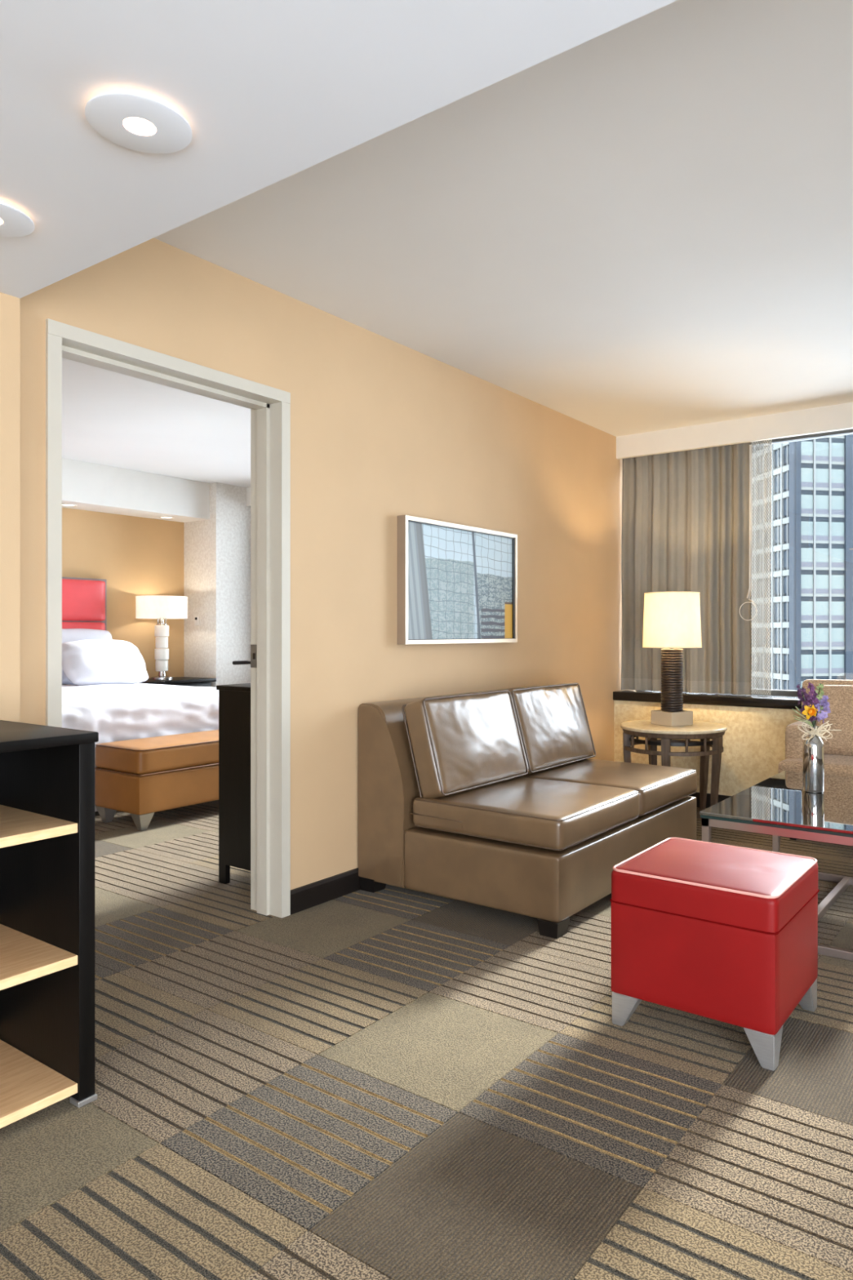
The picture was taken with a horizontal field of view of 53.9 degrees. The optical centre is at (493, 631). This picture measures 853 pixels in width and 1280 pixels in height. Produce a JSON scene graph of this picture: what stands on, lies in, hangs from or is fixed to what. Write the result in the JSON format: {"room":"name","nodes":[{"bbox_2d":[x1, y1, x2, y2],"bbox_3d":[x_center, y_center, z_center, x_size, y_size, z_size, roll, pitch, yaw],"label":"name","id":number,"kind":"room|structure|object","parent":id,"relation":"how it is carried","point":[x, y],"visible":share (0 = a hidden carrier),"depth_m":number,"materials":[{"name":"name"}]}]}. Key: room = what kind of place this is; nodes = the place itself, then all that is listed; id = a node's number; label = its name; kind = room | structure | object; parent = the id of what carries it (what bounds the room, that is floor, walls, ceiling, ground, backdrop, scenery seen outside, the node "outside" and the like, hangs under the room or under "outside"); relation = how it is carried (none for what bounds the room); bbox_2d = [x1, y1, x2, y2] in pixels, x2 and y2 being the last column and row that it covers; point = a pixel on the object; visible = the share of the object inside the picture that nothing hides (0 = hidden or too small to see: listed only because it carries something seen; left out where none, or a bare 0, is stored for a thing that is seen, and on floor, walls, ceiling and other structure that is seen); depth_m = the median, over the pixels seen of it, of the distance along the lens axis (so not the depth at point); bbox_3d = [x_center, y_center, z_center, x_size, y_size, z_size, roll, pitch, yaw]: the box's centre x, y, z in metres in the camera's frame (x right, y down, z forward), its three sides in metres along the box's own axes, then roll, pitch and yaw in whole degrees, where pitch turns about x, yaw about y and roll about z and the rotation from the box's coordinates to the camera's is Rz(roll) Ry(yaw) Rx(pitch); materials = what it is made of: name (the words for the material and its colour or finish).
{"room":"hotel room","nodes":[
{"label":"hotel room","id":0,"kind":"room"},
{"bbox_2d":[0,292,20,722],"bbox_3d":[-2.354,-0.114,1.411,0.320,2.627,2.847,0,0,35],"label":"wall","id":1,"kind":"structure","parent":0,"point":[10,305],"depth_m":2.47,"materials":[{"name":"beige paint"}]},
{"bbox_2d":[0,0,676,297],"bbox_3d":[-0.215,-1.212,-0.066,4.879,0.431,2.847,0,0,35],"label":"ceiling","id":2,"kind":"structure","parent":1,"relation":"attached to","point":[268,91],"depth_m":1.51,"materials":[{"name":"paint"}]},
{"bbox_2d":[0,200,35,236],"bbox_3d":[-1.194,-0.986,1.972,0.191,0.019,0.191,0,0,35],"label":"recessed light","id":3,"kind":"object","parent":2,"relation":"attached to","point":[14,222],"visible":1,"depth_m":1.99,"materials":[{"name":"paint"}]},
{"bbox_2d":[84,91,192,153],"bbox_3d":[-0.683,-0.986,1.612,0.191,0.019,0.191,0,0,35],"label":"recessed light","id":4,"kind":"object","parent":2,"relation":"attached to","point":[131,121],"visible":1,"depth_m":1.60,"materials":[{"name":"paint"}]},
{"bbox_2d":[62,507,183,678],"bbox_3d":[-4.228,-0.114,6.655,0.120,2.627,5.350,0,0,35],"label":"wall","id":5,"kind":"structure","parent":0,"point":[136,556],"depth_m":7.78,"materials":[{"name":"beige paint"}]},
{"bbox_2d":[62,457,209,522],"bbox_3d":[-4.180,-1.254,6.267,0.400,0.347,4.526,0,0,35],"label":"soffit","id":6,"kind":"object","parent":5,"relation":"attached to","point":[91,486],"depth_m":7.38,"materials":[{"name":"white paint"}]},
{"bbox_2d":[62,503,77,506],"bbox_3d":[-3.613,-1.077,7.088,0.140,0.005,0.140,0,0,35],"label":"recessed light","id":7,"kind":"object","parent":6,"relation":"attached to","point":[63,504],"visible":0.88,"depth_m":7.08,"materials":[{"name":"white plastic"}]},
{"bbox_2d":[159,515,174,518],"bbox_3d":[-3.079,-1.077,7.861,0.140,0.005,0.140,0,0,35],"label":"recessed light","id":8,"kind":"object","parent":6,"relation":"attached to","point":[161,517],"visible":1,"depth_m":7.83,"materials":[{"name":"white plastic"}]},
{"bbox_2d":[183,482,250,687],"bbox_3d":[-2.696,-0.114,8.329,0.500,2.627,0.554,0,0,35],"label":"wall column","id":9,"kind":"structure","parent":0,"point":[217,548],"depth_m":8.11,"materials":[{"name":"white paint"}]},
{"bbox_2d":[194,616,198,625],"bbox_3d":[-2.892,-0.105,8.120,0.055,0.086,0.012,0,0,35],"label":"wall switch","id":10,"kind":"object","parent":9,"relation":"attached to","point":[196,618],"visible":1,"depth_m":8.12,"materials":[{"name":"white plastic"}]},
{"bbox_2d":[20,237,623,889],"bbox_3d":[-0.272,-0.114,4.560,0.170,2.627,4.703,0,0,35],"label":"wall","id":11,"kind":"structure","parent":0,"point":[383,429],"depth_m":3.87,"materials":[{"name":"beige paint"}]},
{"bbox_2d":[45,318,290,918],"bbox_3d":[-1.253,0.094,3.184,0.251,2.212,1.019,0,0,35],"label":"door frame","id":12,"kind":"structure","parent":11,"relation":"in","point":[269,406],"depth_m":3.51,"materials":[{"name":"wood"}]},
{"bbox_2d":[246,486,250,506],"bbox_3d":[-0.871,-1.333,7.187,3.801,0.187,0.040,0,0,35],"label":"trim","id":13,"kind":"structure","parent":11,"relation":"attached to","point":[248,489],"depth_m":8.23,"materials":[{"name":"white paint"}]},
{"bbox_2d":[290,867,360,915],"bbox_3d":[0.010,1.150,4.805,0.014,0.100,3.080,0,0,35],"label":"baseboard","id":14,"kind":"structure","parent":11,"relation":"attached to","point":[312,895],"depth_m":3.69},
{"bbox_2d":[396,515,517,644],"bbox_3d":[-0.167,-0.255,4.512,0.054,0.634,1.007,0,0,35],"label":"framed picture","id":15,"kind":"object","parent":11,"relation":"attached to","point":[456,583],"visible":1,"depth_m":4.42,"materials":[{"name":"printed art picture"},{"name":"black plastic"},{"name":"champagne silver"}]},
{"bbox_2d":[616,402,852,459],"bbox_3d":[2.977,-1.348,4.691,5.029,0.158,0.037,0,0,35],"label":"window valance","id":16,"kind":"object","parent":11,"relation":"attached to","point":[837,417],"depth_m":5.59,"materials":[{"name":"white paint"}]},
{"bbox_2d":[0,800,852,1279],"bbox_3d":[-0.766,1.260,3.202,9.900,0.120,8.000,0,0,35],"label":"floor","id":17,"kind":"structure","parent":0,"point":[393,1082],"depth_m":2.11,"materials":[{"name":"brown carpet"}]},
{"bbox_2d":[0,720,98,1128],"bbox_3d":[-1.547,0.729,1.816,0.511,0.943,1.143,0,0,35],"label":"bookcase","id":18,"kind":"object","parent":17,"relation":"on","point":[47,772],"visible":1,"depth_m":2.15,"materials":[{"name":"black wood"}]},
{"bbox_2d":[62,577,218,811],"bbox_3d":[-3.105,0.349,6.340,2.102,1.642,1.668,0,0,35],"label":"bed","id":19,"kind":"object","parent":17,"relation":"on","point":[117,712],"visible":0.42,"depth_m":5.87,"materials":[{"name":"white fabric"}]},
{"bbox_2d":[62,628,112,684],"bbox_3d":[-3.528,0.206,7.037,0.264,0.469,0.734,0,0,35],"label":"pillow","id":20,"kind":"object","parent":19,"relation":"on","point":[68,634],"visible":0.1,"depth_m":7.03,"materials":[{"name":"white fabric"}]},
{"bbox_2d":[62,639,148,685],"bbox_3d":[-3.207,0.256,6.867,0.342,0.385,0.706,0,0,35],"label":"pillow","id":21,"kind":"object","parent":19,"relation":"on","point":[89,661],"visible":0.91,"depth_m":6.74,"materials":[{"name":"white fabric"}]},
{"bbox_2d":[62,683,218,770],"bbox_3d":[-3.063,0.694,6.326,2.011,0.542,1.632,0,0,35],"label":"duvet","id":22,"kind":"object","parent":19,"relation":"on","point":[117,712],"depth_m":5.71,"materials":[{"name":"white fabric"}]},
{"bbox_2d":[94,729,218,831],"bbox_3d":[-1.986,0.947,5.591,0.500,0.505,1.167,0,0,35],"label":"bench","id":23,"kind":"object","parent":17,"relation":"on","point":[140,778],"visible":0.56,"depth_m":5.17,"materials":[{"name":"brown leather"}]},
{"bbox_2d":[138,676,216,686],"bbox_3d":[-3.032,0.821,7.780,0.510,0.758,0.680,0,0,35],"label":"nightstand","id":24,"kind":"object","parent":17,"relation":"on","point":[177,681],"visible":0.2,"depth_m":7.71,"materials":[{"name":"black wood"}]},
{"bbox_2d":[135,595,187,679],"bbox_3d":[-3.073,0.058,7.729,0.446,0.768,0.446,0,0,35],"label":"table lamp","id":25,"kind":"object","parent":24,"relation":"on","point":[150,606],"visible":1,"depth_m":7.64,"materials":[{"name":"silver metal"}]},
{"bbox_2d":[155,617,167,625],"bbox_3d":[-3.073,-0.121,7.729,0.100,0.115,0.100,0,0,35],"label":"socket","id":26,"kind":"object","parent":25,"relation":"attached to","point":[161,620],"depth_m":7.71,"materials":[{"name":"silver metal"}]},
{"bbox_2d":[216,683,250,884],"bbox_3d":[-0.746,0.728,4.452,0.479,0.944,1.420,0,0,35],"label":"dresser","id":27,"kind":"object","parent":17,"relation":"on","point":[234,700],"visible":0.13,"depth_m":3.93,"materials":[{"name":"black wood"}]},
{"bbox_2d":[358,682,697,938],"bbox_3d":[0.234,0.747,4.166,1.096,0.906,1.498,0,0,35],"label":"sofa","id":28,"kind":"object","parent":17,"relation":"on","point":[497,799],"visible":1,"depth_m":3.74,"materials":[{"name":"brown leather"}]},
{"bbox_2d":[404,691,525,798],"bbox_3d":[-0.119,0.521,3.969,0.246,0.450,0.710,0,0,35],"label":"cushion","id":29,"kind":"object","parent":28,"relation":"on","point":[459,745],"depth_m":3.79,"materials":[{"name":"brown leather"}]},
{"bbox_2d":[413,776,639,848],"bbox_3d":[0.160,0.798,3.777,0.777,0.150,0.753,0,0,35],"label":"seat cushion","id":30,"kind":"object","parent":28,"relation":"on","point":[508,812],"depth_m":3.56,"materials":[{"name":"brown leather"}]},
{"bbox_2d":[507,684,594,773],"bbox_3d":[0.291,0.520,4.563,0.246,0.452,0.721,0,0,35],"label":"cushion","id":31,"kind":"object","parent":28,"relation":"on","point":[553,726],"depth_m":4.44,"materials":[{"name":"brown leather"}]},
{"bbox_2d":[522,758,697,816],"bbox_3d":[0.579,0.798,4.384,0.777,0.151,0.725,0,0,35],"label":"seat cushion","id":32,"kind":"object","parent":28,"relation":"on","point":[662,789],"depth_m":4.23,"materials":[{"name":"brown leather"}]},
{"bbox_2d":[620,720,727,811],"bbox_3d":[1.158,0.900,5.374,0.672,0.600,0.672,0,0,35],"label":"side table","id":33,"kind":"object","parent":17,"relation":"on","point":[670,736],"visible":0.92,"depth_m":5.18,"materials":[{"name":"brown wood"}]},
{"bbox_2d":[642,591,702,726],"bbox_3d":[1.154,0.174,5.394,0.377,0.852,0.377,0,0,31],"label":"table lamp","id":34,"kind":"object","parent":33,"relation":"on","point":[672,620],"visible":1,"depth_m":5.28,"materials":[{"name":"beige fabric"}]},
{"bbox_2d":[609,837,819,1071],"bbox_3d":[0.697,0.955,2.606,0.508,0.489,0.484,0,0,35],"label":"ottoman","id":35,"kind":"object","parent":17,"relation":"on","point":[728,934],"visible":1,"depth_m":2.43,"materials":[{"name":"red leather"}]},
{"bbox_2d":[699,770,852,961],"bbox_3d":[1.472,0.962,3.647,0.730,0.476,1.205,0,0,35],"label":"coffee table","id":36,"kind":"object","parent":17,"relation":"on","point":[778,806],"visible":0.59,"depth_m":3.39,"materials":[{"name":"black glass"}]},
{"bbox_2d":[797,720,841,793],"bbox_3d":[1.471,0.562,3.784,0.194,0.325,0.091,0,0,2],"label":"vase","id":37,"kind":"object","parent":36,"relation":"on","point":[813,744],"visible":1,"depth_m":3.75,"materials":[{"name":"silver glass"}]},
{"bbox_2d":[791,706,813,726],"bbox_3d":[1.403,0.521,3.780,0.103,0.366,0.005,0,0,-7],"label":"sprig","id":38,"kind":"object","parent":37,"relation":"in","point":[808,722],"visible":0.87,"depth_m":3.78,"materials":[{"name":"green plant"}]},
{"bbox_2d":[795,684,817,723],"bbox_3d":[1.430,0.470,3.781,0.097,0.468,0.087,0,0,35],"label":"flower","id":39,"kind":"object","parent":37,"relation":"in","point":[800,693],"visible":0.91,"depth_m":3.77,"materials":[{"name":"purple plant"}]},
{"bbox_2d":[802,704,817,726],"bbox_3d":[1.433,0.514,3.753,0.075,0.381,0.047,0,0,-25],"label":"daffodil","id":40,"kind":"object","parent":37,"relation":"in","point":[811,711],"visible":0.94,"depth_m":3.75,"materials":[{"name":"yellow plant"}]},
{"bbox_2d":[802,682,822,724],"bbox_3d":[1.450,0.467,3.795,0.086,0.474,0.080,0,0,35],"label":"flower","id":41,"kind":"object","parent":37,"relation":"in","point":[813,700],"visible":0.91,"depth_m":3.79,"materials":[{"name":"purple plant"}]},
{"bbox_2d":[813,683,824,724],"bbox_3d":[1.475,0.470,3.798,0.066,0.470,0.073,0,0,6],"label":"flower","id":42,"kind":"object","parent":37,"relation":"in","point":[819,695],"visible":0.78,"depth_m":3.80,"materials":[{"name":"green plant"}]},
{"bbox_2d":[813,695,831,726],"bbox_3d":[1.477,0.496,3.783,0.096,0.417,0.093,0,0,35],"label":"flower","id":43,"kind":"object","parent":37,"relation":"in","point":[822,715],"visible":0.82,"depth_m":3.77,"materials":[{"name":"purple plant"}]},
{"bbox_2d":[777,679,852,840],"bbox_3d":[2.139,0.745,4.736,0.870,0.911,0.646,0,0,35],"label":"armchair","id":44,"kind":"object","parent":17,"relation":"on","point":[838,749],"visible":0.34,"depth_m":4.83,"materials":[{"name":"beige fabric"}]},
{"bbox_2d":[777,754,852,777],"bbox_3d":[2.099,0.782,4.678,0.870,0.129,0.505,0,0,35],"label":"seat cushion","id":45,"kind":"object","parent":44,"relation":"on","point":[842,765],"depth_m":4.67,"materials":[{"name":"beige fabric"}]},
{"bbox_2d":[816,684,852,755],"bbox_3d":[2.209,0.525,4.837,0.630,0.423,0.216,0,0,35],"label":"cushion","id":46,"kind":"object","parent":44,"relation":"on","point":[840,699],"depth_m":4.87,"materials":[{"name":"beige fabric"}]},
{"bbox_2d":[62,0,852,487],"bbox_3d":[-0.815,-1.477,3.132,9.740,0.100,7.670,0,0,35],"label":"ceiling","id":47,"kind":"structure","parent":0,"point":[645,224],"depth_m":3.04,"materials":[{"name":"paint"}]},
{"bbox_2d":[621,442,757,694],"bbox_3d":[2.151,-0.484,5.340,2.926,1.824,0.091,0,0,35],"label":"curtain","id":48,"kind":"object","parent":47,"relation":"hanging from","point":[687,515],"visible":0.78,"depth_m":5.84,"materials":[{"name":"beige fabric"}]},
{"bbox_2d":[751,439,772,695],"bbox_3d":[2.457,-0.477,5.231,2.300,1.811,0.030,0,0,35],"label":"sheer curtain","id":49,"kind":"object","parent":47,"relation":"hanging from","point":[771,439],"visible":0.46,"depth_m":5.67,"materials":[{"name":"white fabric"}]},
{"bbox_2d":[613,700,801,795],"bbox_3d":[3.028,0.849,4.763,5.029,0.703,0.280,0,0,35],"label":"wall","id":50,"kind":"structure","parent":0,"point":[754,738],"depth_m":5.57,"materials":[{"name":"beige paint"}]},
{"bbox_2d":[613,689,801,709],"bbox_3d":[3.021,0.466,4.753,5.029,0.063,0.305,0,0,35],"label":"windowsill","id":51,"kind":"structure","parent":50,"relation":"on","point":[785,702],"depth_m":5.63,"materials":[{"name":"black paint"}]},
{"bbox_2d":[689,791,731,808],"bbox_3d":[2.950,1.150,4.638,5.015,0.100,0.014,0,0,35],"label":"baseboard","id":52,"kind":"structure","parent":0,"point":[721,797],"depth_m":5.66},
{"label":"outside","id":53,"kind":"structure","parent":0,"visible":0},
{"bbox_2d":[751,428,852,696],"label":"window","id":54,"kind":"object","parent":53,"point":[811,543],"visible":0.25,"depth_m":100.86,"materials":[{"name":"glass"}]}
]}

